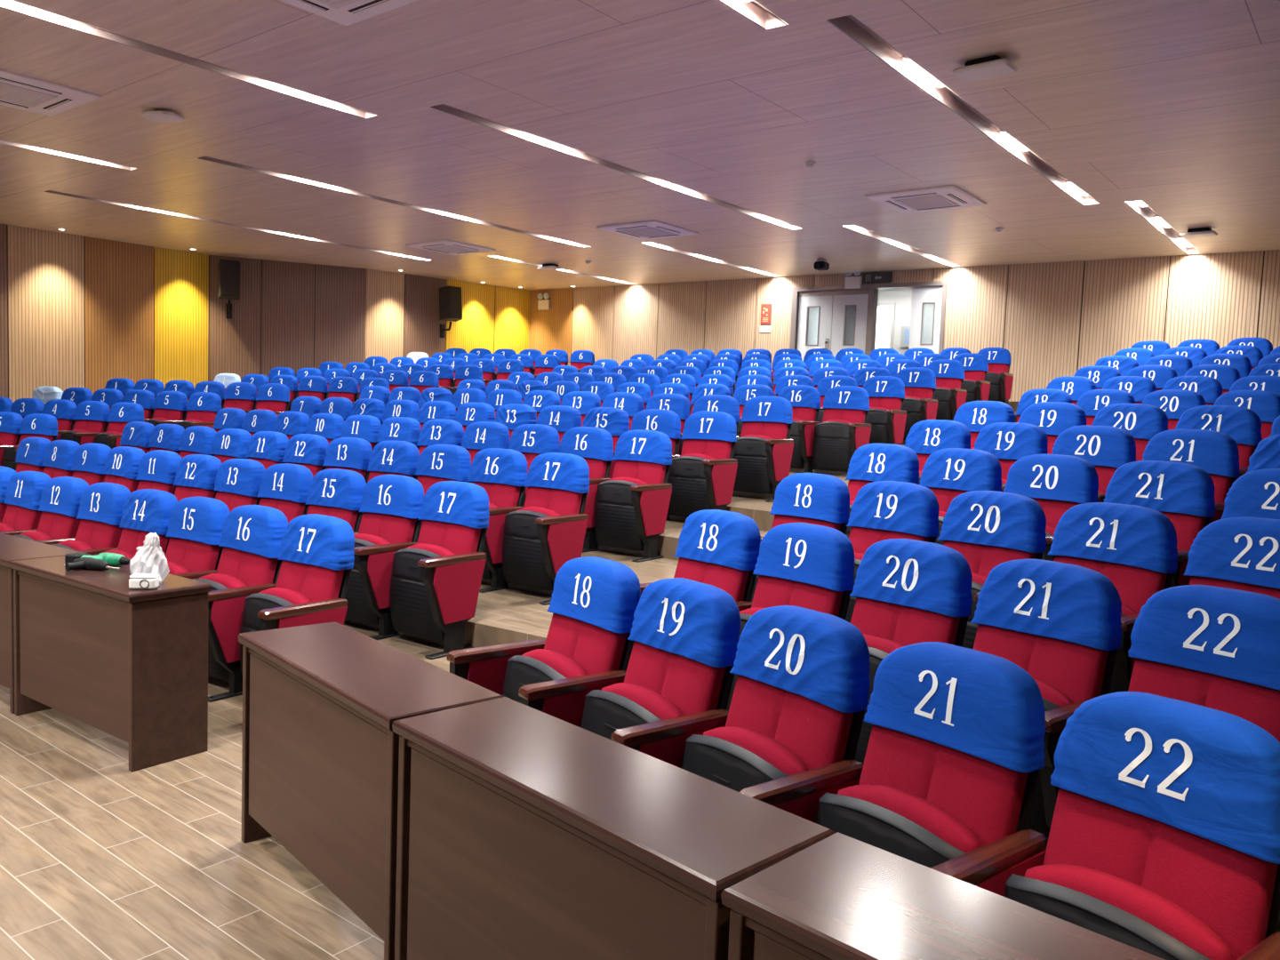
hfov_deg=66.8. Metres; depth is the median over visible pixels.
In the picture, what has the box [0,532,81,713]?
desk
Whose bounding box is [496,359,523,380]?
chair
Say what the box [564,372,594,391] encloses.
chair
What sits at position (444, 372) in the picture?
chair
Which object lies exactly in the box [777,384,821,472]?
chair
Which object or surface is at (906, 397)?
seat cushion
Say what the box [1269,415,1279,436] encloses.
chair
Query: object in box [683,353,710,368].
chair
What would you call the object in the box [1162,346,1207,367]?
chair
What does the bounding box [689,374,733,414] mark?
chair
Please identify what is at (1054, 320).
wall
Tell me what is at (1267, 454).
chair
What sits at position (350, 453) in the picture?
chair
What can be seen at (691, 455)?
seat cushion
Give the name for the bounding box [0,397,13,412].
chair
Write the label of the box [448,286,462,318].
grille
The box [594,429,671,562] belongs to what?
chair
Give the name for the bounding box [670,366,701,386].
chair
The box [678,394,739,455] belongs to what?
chair
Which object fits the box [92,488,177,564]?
chair
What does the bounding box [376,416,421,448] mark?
chair
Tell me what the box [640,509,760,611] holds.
chair
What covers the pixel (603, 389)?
chair
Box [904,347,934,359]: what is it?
chair
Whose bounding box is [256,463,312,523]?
chair
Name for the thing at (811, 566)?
chair
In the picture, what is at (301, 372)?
chair
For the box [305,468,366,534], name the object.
chair
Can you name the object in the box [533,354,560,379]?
chair
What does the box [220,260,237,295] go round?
grille
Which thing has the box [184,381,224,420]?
chair
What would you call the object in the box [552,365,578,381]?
chair
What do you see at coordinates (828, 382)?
chair
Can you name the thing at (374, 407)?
chair
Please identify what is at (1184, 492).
chair
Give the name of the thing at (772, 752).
seat cushion
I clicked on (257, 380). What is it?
chair
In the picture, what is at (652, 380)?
chair
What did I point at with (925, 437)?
chair
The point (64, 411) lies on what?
chair
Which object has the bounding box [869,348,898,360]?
chair
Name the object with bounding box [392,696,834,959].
desk
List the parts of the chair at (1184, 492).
backrest, armrest, panel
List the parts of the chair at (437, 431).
backrest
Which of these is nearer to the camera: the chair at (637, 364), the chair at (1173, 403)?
the chair at (1173, 403)
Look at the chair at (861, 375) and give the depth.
12.16 m
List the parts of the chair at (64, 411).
armrest, backrest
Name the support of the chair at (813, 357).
on the floor
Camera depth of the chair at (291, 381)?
15.23 m
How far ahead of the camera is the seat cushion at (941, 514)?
5.52 m
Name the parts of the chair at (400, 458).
backrest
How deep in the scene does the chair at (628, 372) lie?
14.36 m
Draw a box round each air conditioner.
[0,69,101,116]
[280,0,417,25]
[405,240,495,255]
[596,219,698,239]
[864,184,986,213]
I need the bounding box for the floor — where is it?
[0,401,1018,959]
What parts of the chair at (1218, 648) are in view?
backrest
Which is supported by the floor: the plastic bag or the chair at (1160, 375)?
the chair at (1160, 375)
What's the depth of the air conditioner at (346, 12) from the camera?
6.28 m
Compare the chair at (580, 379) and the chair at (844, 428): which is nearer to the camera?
the chair at (844, 428)
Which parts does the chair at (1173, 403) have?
backrest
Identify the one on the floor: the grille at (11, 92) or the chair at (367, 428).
the chair at (367, 428)
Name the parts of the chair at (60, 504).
seat trim, armrest, backrest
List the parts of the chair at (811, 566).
seat trim, backrest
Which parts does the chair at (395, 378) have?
backrest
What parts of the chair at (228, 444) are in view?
backrest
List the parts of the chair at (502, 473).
backrest, panel, armrest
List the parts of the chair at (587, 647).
panel, armrest, seat trim, armrest, panel, backrest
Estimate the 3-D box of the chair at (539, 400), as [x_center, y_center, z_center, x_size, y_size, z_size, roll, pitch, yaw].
[-1.196,-0.506,10.486,0.577,0.940,0.597,5,5,35]
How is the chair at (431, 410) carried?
on the floor
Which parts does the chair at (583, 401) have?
backrest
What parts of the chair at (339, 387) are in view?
backrest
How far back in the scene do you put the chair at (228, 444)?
8.80 m
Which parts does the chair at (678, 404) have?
backrest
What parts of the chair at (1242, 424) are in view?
armrest, backrest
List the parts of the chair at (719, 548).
armrest, backrest, armrest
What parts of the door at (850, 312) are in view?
pane frame, pane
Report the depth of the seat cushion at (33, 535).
6.46 m
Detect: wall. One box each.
[0,224,208,402]
[208,255,365,381]
[364,268,530,362]
[528,249,1279,401]
[877,288,911,354]
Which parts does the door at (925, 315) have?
pane frame, pane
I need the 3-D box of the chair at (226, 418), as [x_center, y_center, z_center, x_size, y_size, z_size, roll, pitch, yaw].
[-4.653,-0.316,10.555,0.634,0.940,0.588,5,5,35]
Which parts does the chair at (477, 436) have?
backrest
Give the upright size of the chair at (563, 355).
0.940 m
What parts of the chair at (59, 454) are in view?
backrest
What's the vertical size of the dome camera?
0.170 m
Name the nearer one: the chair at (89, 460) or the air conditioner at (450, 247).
the chair at (89, 460)
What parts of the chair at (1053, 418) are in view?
backrest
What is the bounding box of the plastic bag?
[129,532,169,583]
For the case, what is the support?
on the desk at (125, 663)
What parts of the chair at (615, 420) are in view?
panel, backrest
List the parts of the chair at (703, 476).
seat trim, backrest, armrest, panel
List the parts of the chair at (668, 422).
backrest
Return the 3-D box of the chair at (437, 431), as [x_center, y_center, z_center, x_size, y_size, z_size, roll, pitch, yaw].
[-1.904,-0.068,8.588,0.577,0.940,0.597,5,5,35]
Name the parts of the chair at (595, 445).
panel, backrest, armrest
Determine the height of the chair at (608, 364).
0.940 m
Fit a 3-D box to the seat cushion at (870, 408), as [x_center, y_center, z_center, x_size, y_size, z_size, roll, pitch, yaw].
[2.645,-0.592,10.947,0.437,0.464,0.112,5,5,35]
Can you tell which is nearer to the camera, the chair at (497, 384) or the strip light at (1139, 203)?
the strip light at (1139, 203)
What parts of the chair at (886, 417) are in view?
seat trim, backrest, armrest, panel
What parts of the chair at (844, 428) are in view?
seat trim, backrest, armrest, panel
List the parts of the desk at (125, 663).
panel, rail, modesty panel, panel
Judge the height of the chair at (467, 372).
0.940 m
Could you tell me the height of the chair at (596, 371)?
0.940 m
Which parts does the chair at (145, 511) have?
backrest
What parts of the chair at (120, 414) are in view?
seat trim, armrest, backrest, panel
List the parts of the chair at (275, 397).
backrest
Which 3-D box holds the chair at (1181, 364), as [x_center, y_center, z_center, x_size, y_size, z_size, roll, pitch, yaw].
[5.501,-0.869,10.275,0.595,0.940,0.572,-1,5,-38]
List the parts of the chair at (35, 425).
seat trim, backrest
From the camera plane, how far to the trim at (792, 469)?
10.27 m
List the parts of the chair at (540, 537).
seat trim, backrest, armrest, panel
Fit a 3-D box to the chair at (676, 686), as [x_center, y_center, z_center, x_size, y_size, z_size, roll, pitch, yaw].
[0.003,0.842,3.375,0.597,0.940,0.577,-1,5,-38]
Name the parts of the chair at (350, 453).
backrest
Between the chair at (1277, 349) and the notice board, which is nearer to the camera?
the chair at (1277, 349)
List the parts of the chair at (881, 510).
seat trim, backrest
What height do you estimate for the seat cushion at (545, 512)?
0.464 m
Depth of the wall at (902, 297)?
19.83 m
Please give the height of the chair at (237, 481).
0.940 m
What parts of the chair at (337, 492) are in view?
backrest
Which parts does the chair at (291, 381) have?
backrest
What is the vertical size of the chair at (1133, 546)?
0.940 m
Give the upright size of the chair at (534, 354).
0.940 m
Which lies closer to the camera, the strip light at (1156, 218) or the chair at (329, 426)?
the chair at (329, 426)
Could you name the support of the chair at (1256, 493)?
on the floor
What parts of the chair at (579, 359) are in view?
backrest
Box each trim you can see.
[0,0,376,118]
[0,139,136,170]
[43,190,431,260]
[197,155,591,247]
[344,618,444,645]
[430,104,802,229]
[480,578,552,595]
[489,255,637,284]
[583,543,643,556]
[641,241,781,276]
[668,514,687,521]
[732,490,773,499]
[789,280,947,355]
[789,467,847,475]
[799,288,868,296]
[842,224,961,266]
[1125,200,1199,254]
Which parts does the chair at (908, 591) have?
seat trim, backrest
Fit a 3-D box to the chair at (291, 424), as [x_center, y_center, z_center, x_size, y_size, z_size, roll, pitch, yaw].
[-3.721,-0.232,9.888,0.577,0.940,0.597,5,5,35]
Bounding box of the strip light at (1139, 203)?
[1135,200,1147,207]
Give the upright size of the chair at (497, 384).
0.940 m
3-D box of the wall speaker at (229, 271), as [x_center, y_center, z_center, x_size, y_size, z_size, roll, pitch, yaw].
[-7.587,-3.518,17.914,0.380,1.030,0.557,0,5,-23]
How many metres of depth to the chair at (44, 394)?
13.63 m
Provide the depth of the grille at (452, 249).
15.96 m
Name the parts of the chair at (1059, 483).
armrest, backrest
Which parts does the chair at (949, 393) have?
seat trim, backrest, armrest, panel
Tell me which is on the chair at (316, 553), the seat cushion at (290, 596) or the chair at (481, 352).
the seat cushion at (290, 596)
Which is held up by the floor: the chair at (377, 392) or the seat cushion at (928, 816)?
the chair at (377, 392)
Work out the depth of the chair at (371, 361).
18.06 m
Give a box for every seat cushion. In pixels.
[0,522,15,531]
[20,530,52,540]
[57,539,93,550]
[70,429,88,432]
[102,549,135,559]
[104,431,121,434]
[150,417,169,420]
[167,561,189,574]
[183,419,203,422]
[199,573,246,588]
[258,587,311,604]
[353,533,390,544]
[406,543,455,556]
[488,502,498,508]
[516,506,560,516]
[522,648,586,678]
[601,682,682,719]
[608,477,647,484]
[679,453,713,459]
[702,726,807,775]
[739,607,764,615]
[740,434,772,439]
[823,419,851,423]
[837,784,980,853]
[854,552,863,559]
[862,633,904,654]
[869,407,887,410]
[904,396,920,399]
[938,510,946,517]
[971,572,986,584]
[1024,864,1231,959]
[1032,677,1072,706]
[1045,525,1055,535]
[1121,603,1136,615]
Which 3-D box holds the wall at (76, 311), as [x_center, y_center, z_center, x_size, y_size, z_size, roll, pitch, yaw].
[-13.618,-1.866,11.619,0.160,4.148,17.123,6,5,40]
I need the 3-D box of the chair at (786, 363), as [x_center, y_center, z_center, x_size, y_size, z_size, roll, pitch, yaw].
[2.049,-1.256,13.780,0.577,0.940,0.597,5,5,35]
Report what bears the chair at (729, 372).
on the floor
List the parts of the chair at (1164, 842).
seat trim, backrest, armrest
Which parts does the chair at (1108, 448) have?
armrest, backrest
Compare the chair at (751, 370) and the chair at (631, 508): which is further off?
the chair at (751, 370)
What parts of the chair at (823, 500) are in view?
backrest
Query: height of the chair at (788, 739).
0.940 m
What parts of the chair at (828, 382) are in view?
backrest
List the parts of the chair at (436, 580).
seat trim, backrest, armrest, panel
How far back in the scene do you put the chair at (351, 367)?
17.07 m
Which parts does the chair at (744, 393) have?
backrest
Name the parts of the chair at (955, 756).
seat trim, backrest, armrest, panel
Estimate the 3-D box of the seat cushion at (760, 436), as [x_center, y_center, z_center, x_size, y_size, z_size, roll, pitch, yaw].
[1.053,-0.186,8.895,0.437,0.464,0.112,5,5,35]
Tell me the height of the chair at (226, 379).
0.940 m
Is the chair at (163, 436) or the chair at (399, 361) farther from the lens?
the chair at (399, 361)
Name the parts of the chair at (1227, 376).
backrest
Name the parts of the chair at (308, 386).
backrest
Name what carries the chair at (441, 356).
on the floor
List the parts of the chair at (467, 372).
backrest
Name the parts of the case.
lid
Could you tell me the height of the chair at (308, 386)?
0.940 m
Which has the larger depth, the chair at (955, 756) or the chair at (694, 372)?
the chair at (694, 372)
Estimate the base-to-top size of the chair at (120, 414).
0.940 m
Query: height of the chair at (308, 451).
0.940 m
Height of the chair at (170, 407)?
0.940 m
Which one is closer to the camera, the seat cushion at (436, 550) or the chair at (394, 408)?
the seat cushion at (436, 550)
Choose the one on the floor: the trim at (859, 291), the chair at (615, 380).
the chair at (615, 380)
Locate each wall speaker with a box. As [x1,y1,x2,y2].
[217,259,240,319]
[439,285,462,337]
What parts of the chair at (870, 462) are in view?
backrest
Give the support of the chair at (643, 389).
on the floor
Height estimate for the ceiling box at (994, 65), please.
0.085 m
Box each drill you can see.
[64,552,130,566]
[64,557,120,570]
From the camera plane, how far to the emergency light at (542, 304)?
21.36 m
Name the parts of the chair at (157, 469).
backrest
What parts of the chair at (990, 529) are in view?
armrest, seat trim, backrest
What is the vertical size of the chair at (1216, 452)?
0.940 m
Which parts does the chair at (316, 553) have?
seat trim, armrest, backrest, panel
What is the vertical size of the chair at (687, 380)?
0.940 m
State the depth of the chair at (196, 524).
5.58 m
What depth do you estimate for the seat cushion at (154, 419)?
12.76 m
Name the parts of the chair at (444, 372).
backrest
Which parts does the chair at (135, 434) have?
backrest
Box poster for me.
[760,304,771,324]
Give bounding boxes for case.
[128,573,159,589]
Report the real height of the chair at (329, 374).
0.940 m
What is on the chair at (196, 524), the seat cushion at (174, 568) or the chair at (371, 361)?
the seat cushion at (174, 568)
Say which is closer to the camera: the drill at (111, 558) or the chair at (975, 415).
the drill at (111, 558)
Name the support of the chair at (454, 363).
on the floor
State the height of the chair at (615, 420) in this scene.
0.940 m
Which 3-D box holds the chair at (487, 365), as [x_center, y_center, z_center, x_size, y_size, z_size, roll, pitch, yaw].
[-2.876,-1.691,17.179,0.575,0.940,0.597,4,4,19]
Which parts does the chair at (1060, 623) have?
backrest, seat trim, armrest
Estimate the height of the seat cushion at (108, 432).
0.464 m
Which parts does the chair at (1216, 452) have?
panel, armrest, backrest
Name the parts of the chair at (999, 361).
seat trim, backrest, armrest, panel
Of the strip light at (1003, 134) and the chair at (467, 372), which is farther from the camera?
the chair at (467, 372)
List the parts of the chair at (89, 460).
backrest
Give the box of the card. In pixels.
[760,325,771,332]
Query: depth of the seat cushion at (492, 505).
6.72 m
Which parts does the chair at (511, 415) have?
backrest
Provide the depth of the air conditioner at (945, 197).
11.12 m
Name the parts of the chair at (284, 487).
backrest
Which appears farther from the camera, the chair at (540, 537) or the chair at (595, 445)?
the chair at (595, 445)
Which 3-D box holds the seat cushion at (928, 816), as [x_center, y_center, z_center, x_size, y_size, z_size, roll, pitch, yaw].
[0.676,1.048,2.533,0.112,0.464,0.437,-1,5,-38]
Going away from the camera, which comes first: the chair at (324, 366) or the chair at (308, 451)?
the chair at (308, 451)
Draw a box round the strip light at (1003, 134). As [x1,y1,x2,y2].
[999,129,1027,151]
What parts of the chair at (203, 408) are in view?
seat trim, backrest, armrest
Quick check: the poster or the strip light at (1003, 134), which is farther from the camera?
the poster
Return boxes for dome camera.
[813,258,829,270]
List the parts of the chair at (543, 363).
backrest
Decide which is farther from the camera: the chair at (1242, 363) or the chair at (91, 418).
the chair at (91, 418)
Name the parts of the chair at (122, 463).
backrest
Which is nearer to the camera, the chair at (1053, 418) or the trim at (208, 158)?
the chair at (1053, 418)
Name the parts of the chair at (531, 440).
backrest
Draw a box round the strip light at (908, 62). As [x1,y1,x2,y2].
[901,56,944,87]
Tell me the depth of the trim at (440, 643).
5.82 m
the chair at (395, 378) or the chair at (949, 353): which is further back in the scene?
the chair at (395, 378)
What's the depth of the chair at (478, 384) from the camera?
13.45 m
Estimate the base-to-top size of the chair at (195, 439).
0.940 m
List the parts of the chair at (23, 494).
armrest, backrest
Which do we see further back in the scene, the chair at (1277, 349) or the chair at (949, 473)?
the chair at (1277, 349)
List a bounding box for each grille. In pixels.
[0,81,57,107]
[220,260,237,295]
[315,0,359,8]
[427,245,473,253]
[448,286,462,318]
[621,227,674,237]
[894,194,957,209]
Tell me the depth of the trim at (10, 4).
7.45 m
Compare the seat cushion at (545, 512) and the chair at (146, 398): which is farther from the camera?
the chair at (146, 398)
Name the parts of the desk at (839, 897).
panel, modesty panel, rail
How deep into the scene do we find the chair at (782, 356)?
15.04 m
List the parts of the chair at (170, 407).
seat trim, backrest, armrest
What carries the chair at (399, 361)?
on the floor
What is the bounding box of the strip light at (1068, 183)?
[1065,180,1087,196]
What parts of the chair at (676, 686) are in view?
seat trim, armrest, backrest, panel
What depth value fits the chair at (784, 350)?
16.12 m
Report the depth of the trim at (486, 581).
6.58 m
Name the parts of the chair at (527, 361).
backrest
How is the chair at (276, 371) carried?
on the floor
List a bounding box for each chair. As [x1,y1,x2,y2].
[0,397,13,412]
[0,411,23,465]
[0,465,16,522]
[0,471,51,535]
[1,413,57,470]
[10,398,44,418]
[12,476,88,544]
[15,437,50,472]
[32,385,63,405]
[42,399,76,439]
[42,440,79,479]
[51,482,130,554]
[59,400,110,445]
[61,387,92,406]
[71,442,111,485]
[91,388,123,408]
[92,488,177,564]
[93,402,144,449]
[102,446,144,493]
[104,377,135,395]
[119,421,154,453]
[121,389,154,420]
[133,378,163,399]
[136,449,181,495]
[144,391,187,426]
[147,424,184,455]
[152,380,194,415]
[165,496,229,579]
[173,454,221,501]
[176,392,221,429]
[177,425,216,458]
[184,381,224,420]
[193,504,287,702]
[210,428,251,463]
[213,373,240,407]
[213,408,246,431]
[214,458,264,512]
[224,382,256,413]
[239,513,354,673]
[240,374,269,409]
[241,409,277,435]
[245,431,288,470]
[256,383,289,415]
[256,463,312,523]
[268,367,295,383]
[270,375,298,411]
[272,411,309,439]
[281,433,328,478]
[288,376,327,411]
[289,395,321,417]
[295,368,322,398]
[305,413,343,443]
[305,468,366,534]
[318,361,343,375]
[319,397,352,421]
[321,376,358,403]
[322,368,350,398]
[322,437,372,483]
[340,415,381,449]
[344,361,369,377]
[344,474,423,639]
[349,398,384,424]
[352,368,378,399]
[352,377,389,404]
[359,385,390,406]
[364,356,387,369]
[366,440,419,482]
[371,362,397,377]
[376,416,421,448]
[380,369,408,392]
[382,399,419,422]
[387,386,420,407]
[389,356,414,369]
[389,480,489,659]
[399,363,424,386]
[407,352,428,363]
[408,370,439,393]
[415,444,471,535]
[416,357,440,370]
[416,400,455,429]
[416,418,463,455]
[418,387,452,408]
[427,364,454,389]
[431,352,454,364]
[442,358,467,387]
[445,347,466,358]
[446,556,640,727]
[448,364,483,395]
[451,388,486,411]
[454,402,495,431]
[456,352,479,364]
[456,379,486,391]
[461,421,509,482]
[466,448,527,592]
[469,348,491,358]
[470,358,495,386]
[482,353,505,380]
[484,379,515,399]
[485,389,522,416]
[493,403,536,439]
[494,348,516,359]
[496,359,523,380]
[502,452,589,605]
[507,371,535,390]
[508,424,559,506]
[509,353,533,373]
[516,380,546,401]
[520,349,542,375]
[521,390,560,418]
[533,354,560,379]
[535,372,563,390]
[536,405,581,445]
[545,349,568,365]
[547,380,579,405]
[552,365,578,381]
[559,426,613,552]
[560,391,600,426]
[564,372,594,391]
[569,350,594,372]
[579,365,607,381]
[581,381,614,407]
[581,577,741,768]
[582,407,629,478]
[592,359,618,373]
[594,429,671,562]
[596,372,626,392]
[601,392,644,430]
[608,365,636,382]
[616,382,650,409]
[620,359,646,373]
[628,373,660,397]
[630,353,654,366]
[630,408,680,520]
[639,366,668,383]
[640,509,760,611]
[645,393,689,455]
[648,359,675,375]
[652,383,689,401]
[656,353,681,367]
[662,373,695,405]
[664,349,687,360]
[667,410,737,517]
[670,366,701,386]
[677,359,706,377]
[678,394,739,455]
[681,605,870,823]
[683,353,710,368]
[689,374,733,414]
[689,383,730,415]
[690,349,714,362]
[703,366,735,395]
[708,359,738,386]
[712,353,739,374]
[717,349,742,372]
[726,522,854,711]
[732,366,771,397]
[733,359,771,392]
[733,374,772,394]
[733,384,774,437]
[733,395,793,502]
[740,353,770,367]
[744,348,771,363]
[750,472,849,601]
[771,348,801,375]
[771,353,802,383]
[772,359,806,391]
[772,367,809,396]
[773,375,814,396]
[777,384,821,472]
[803,348,832,362]
[805,353,836,372]
[808,359,842,379]
[812,367,848,388]
[812,385,871,471]
[816,375,857,422]
[816,641,1047,896]
[835,348,864,361]
[840,353,871,369]
[844,443,919,537]
[845,480,939,623]
[846,359,881,377]
[849,538,972,764]
[853,367,891,387]
[862,376,906,444]
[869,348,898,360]
[875,353,907,368]
[885,359,921,376]
[896,367,938,439]
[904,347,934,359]
[904,419,970,484]
[913,353,946,367]
[919,448,1001,544]
[927,359,967,420]
[936,490,1047,648]
[940,347,971,359]
[953,352,990,402]
[953,400,1015,448]
[970,559,1122,849]
[973,422,1047,492]
[977,347,1013,404]
[1003,453,1098,560]
[1004,691,1279,959]
[1014,376,1095,422]
[1015,388,1071,423]
[1017,401,1087,454]
[1047,502,1177,693]
[1051,424,1135,502]
[1073,365,1120,389]
[1076,389,1135,425]
[1092,403,1168,461]
[1095,355,1138,375]
[1102,376,1156,403]
[1104,460,1215,587]
[1113,347,1155,366]
[1126,365,1177,391]
[1128,584,1279,931]
[1130,340,1170,355]
[1142,389,1205,430]
[1142,428,1239,522]
[1144,354,1192,376]
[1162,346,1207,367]
[1163,376,1222,405]
[1175,405,1262,479]
[1177,338,1219,355]
[1183,516,1279,599]
[1184,364,1239,394]
[1199,353,1251,378]
[1213,390,1279,440]
[1215,344,1263,369]
[1220,468,1279,519]
[1227,337,1272,357]
[1229,375,1279,396]
[1246,433,1279,472]
[1248,363,1279,376]
[1257,352,1279,366]
[1269,345,1279,354]
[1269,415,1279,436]
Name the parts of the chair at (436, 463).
backrest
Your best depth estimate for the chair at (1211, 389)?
8.53 m
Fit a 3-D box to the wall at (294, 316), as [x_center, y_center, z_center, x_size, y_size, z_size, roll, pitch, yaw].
[-6.807,-2.129,18.759,2.825,4.148,0.160,0,5,-23]
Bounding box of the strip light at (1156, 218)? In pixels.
[1153,215,1171,227]
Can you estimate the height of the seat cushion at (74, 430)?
0.464 m
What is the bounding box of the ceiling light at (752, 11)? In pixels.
[719,0,788,30]
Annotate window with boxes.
[874,302,895,349]
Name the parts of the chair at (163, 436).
backrest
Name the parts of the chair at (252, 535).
seat trim, panel, armrest, backrest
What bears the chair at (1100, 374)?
on the floor
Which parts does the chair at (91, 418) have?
seat trim, panel, armrest, backrest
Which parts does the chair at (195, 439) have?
backrest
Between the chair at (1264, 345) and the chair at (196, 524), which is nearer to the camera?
the chair at (196, 524)
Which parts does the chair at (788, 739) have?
seat trim, backrest, armrest, panel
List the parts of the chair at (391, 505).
seat trim, panel, armrest, backrest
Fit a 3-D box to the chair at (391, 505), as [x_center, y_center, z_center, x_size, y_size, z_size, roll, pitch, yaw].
[-1.671,0.449,5.961,0.574,0.940,0.594,5,5,35]
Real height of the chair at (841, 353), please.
0.940 m
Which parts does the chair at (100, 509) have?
seat trim, armrest, backrest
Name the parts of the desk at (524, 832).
panel, modesty panel, rail, panel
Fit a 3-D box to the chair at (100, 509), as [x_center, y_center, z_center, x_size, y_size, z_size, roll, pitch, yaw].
[-3.605,0.500,6.177,0.574,0.940,0.594,5,5,35]
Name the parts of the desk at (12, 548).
rail, modesty panel, panel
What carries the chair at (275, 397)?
on the floor
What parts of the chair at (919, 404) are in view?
seat trim, backrest, armrest, panel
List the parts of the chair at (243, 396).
backrest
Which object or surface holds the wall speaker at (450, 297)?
attached to the wall at (403, 317)
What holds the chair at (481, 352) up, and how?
on the floor
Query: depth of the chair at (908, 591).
3.70 m
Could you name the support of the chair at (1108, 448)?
on the floor
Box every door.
[796,295,833,360]
[830,294,868,357]
[908,285,943,353]
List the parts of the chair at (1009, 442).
backrest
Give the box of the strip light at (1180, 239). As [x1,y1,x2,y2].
[1177,236,1191,247]
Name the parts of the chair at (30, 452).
backrest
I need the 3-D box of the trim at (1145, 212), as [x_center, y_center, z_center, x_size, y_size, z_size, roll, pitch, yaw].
[6.805,-3.269,12.510,0.170,0.114,3.972,5,5,38]
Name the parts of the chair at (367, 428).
backrest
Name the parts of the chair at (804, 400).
backrest, armrest, panel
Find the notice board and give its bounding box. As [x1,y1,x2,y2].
[900,326,910,347]
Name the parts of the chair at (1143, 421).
backrest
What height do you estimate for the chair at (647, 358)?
0.940 m
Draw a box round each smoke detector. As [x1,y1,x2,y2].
[805,160,815,167]
[995,227,1003,231]
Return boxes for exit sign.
[862,272,892,283]
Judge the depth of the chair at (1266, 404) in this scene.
7.42 m
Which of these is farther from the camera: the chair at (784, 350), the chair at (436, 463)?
the chair at (784, 350)
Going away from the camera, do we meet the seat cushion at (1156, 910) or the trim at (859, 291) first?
the seat cushion at (1156, 910)
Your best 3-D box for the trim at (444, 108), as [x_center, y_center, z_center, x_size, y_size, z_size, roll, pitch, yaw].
[0.206,-3.400,10.866,0.170,0.114,6.334,5,5,38]
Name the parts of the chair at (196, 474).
backrest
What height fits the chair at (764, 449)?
0.940 m
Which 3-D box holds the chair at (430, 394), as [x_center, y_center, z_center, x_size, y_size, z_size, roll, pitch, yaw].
[-2.559,-0.629,11.463,0.580,0.940,0.600,5,5,35]
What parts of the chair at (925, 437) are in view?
backrest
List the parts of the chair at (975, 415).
backrest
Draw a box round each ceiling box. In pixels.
[141,109,183,123]
[537,263,560,270]
[952,55,1017,81]
[1179,227,1218,238]
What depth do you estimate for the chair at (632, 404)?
9.90 m
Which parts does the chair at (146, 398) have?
backrest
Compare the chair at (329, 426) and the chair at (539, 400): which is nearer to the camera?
the chair at (329, 426)
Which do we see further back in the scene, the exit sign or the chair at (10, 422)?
the exit sign
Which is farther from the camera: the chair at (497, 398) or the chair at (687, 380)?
the chair at (687, 380)
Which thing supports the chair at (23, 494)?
on the floor
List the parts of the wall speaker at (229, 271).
arm, wall plate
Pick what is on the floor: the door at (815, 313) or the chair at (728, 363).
the chair at (728, 363)
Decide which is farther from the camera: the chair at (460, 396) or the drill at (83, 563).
the chair at (460, 396)
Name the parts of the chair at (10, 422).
panel, armrest, backrest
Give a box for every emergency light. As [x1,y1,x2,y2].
[537,293,550,310]
[844,272,862,288]
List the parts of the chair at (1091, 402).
backrest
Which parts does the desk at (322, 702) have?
panel, rail, modesty panel, panel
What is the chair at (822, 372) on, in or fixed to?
on the floor
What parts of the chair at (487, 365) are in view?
backrest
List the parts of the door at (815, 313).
pane, pane frame, handle plate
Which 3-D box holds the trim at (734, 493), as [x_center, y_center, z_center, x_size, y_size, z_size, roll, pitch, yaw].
[-1.212,-0.064,10.569,6.120,0.045,0.035,5,5,35]
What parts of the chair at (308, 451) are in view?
backrest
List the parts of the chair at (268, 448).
backrest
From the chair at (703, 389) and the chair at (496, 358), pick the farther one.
the chair at (496, 358)
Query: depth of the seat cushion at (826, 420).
10.11 m
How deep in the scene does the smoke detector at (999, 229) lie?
12.73 m
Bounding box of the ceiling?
[0,0,1279,290]
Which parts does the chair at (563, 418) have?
backrest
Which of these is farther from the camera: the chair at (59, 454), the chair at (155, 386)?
the chair at (155, 386)
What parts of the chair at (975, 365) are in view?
backrest, armrest, panel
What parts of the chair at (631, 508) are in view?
seat trim, backrest, armrest, panel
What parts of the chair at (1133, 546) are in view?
backrest, armrest, panel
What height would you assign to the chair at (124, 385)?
0.940 m
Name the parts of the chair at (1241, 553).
backrest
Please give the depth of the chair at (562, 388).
12.48 m
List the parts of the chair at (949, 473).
seat trim, backrest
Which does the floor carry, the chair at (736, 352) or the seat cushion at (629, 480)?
the chair at (736, 352)
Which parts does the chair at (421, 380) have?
backrest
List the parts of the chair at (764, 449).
seat trim, backrest, armrest, panel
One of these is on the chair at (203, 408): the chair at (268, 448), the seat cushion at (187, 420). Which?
the seat cushion at (187, 420)
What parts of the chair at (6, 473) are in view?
backrest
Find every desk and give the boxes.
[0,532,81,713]
[8,553,212,771]
[237,621,503,959]
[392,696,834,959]
[720,832,1165,959]
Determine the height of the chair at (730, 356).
0.940 m
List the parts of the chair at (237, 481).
backrest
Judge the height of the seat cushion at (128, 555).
0.464 m
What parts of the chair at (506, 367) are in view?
backrest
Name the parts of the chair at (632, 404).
backrest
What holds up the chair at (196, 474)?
on the floor
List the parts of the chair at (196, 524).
backrest, armrest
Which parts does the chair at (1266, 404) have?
backrest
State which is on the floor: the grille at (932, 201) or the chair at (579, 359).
the chair at (579, 359)

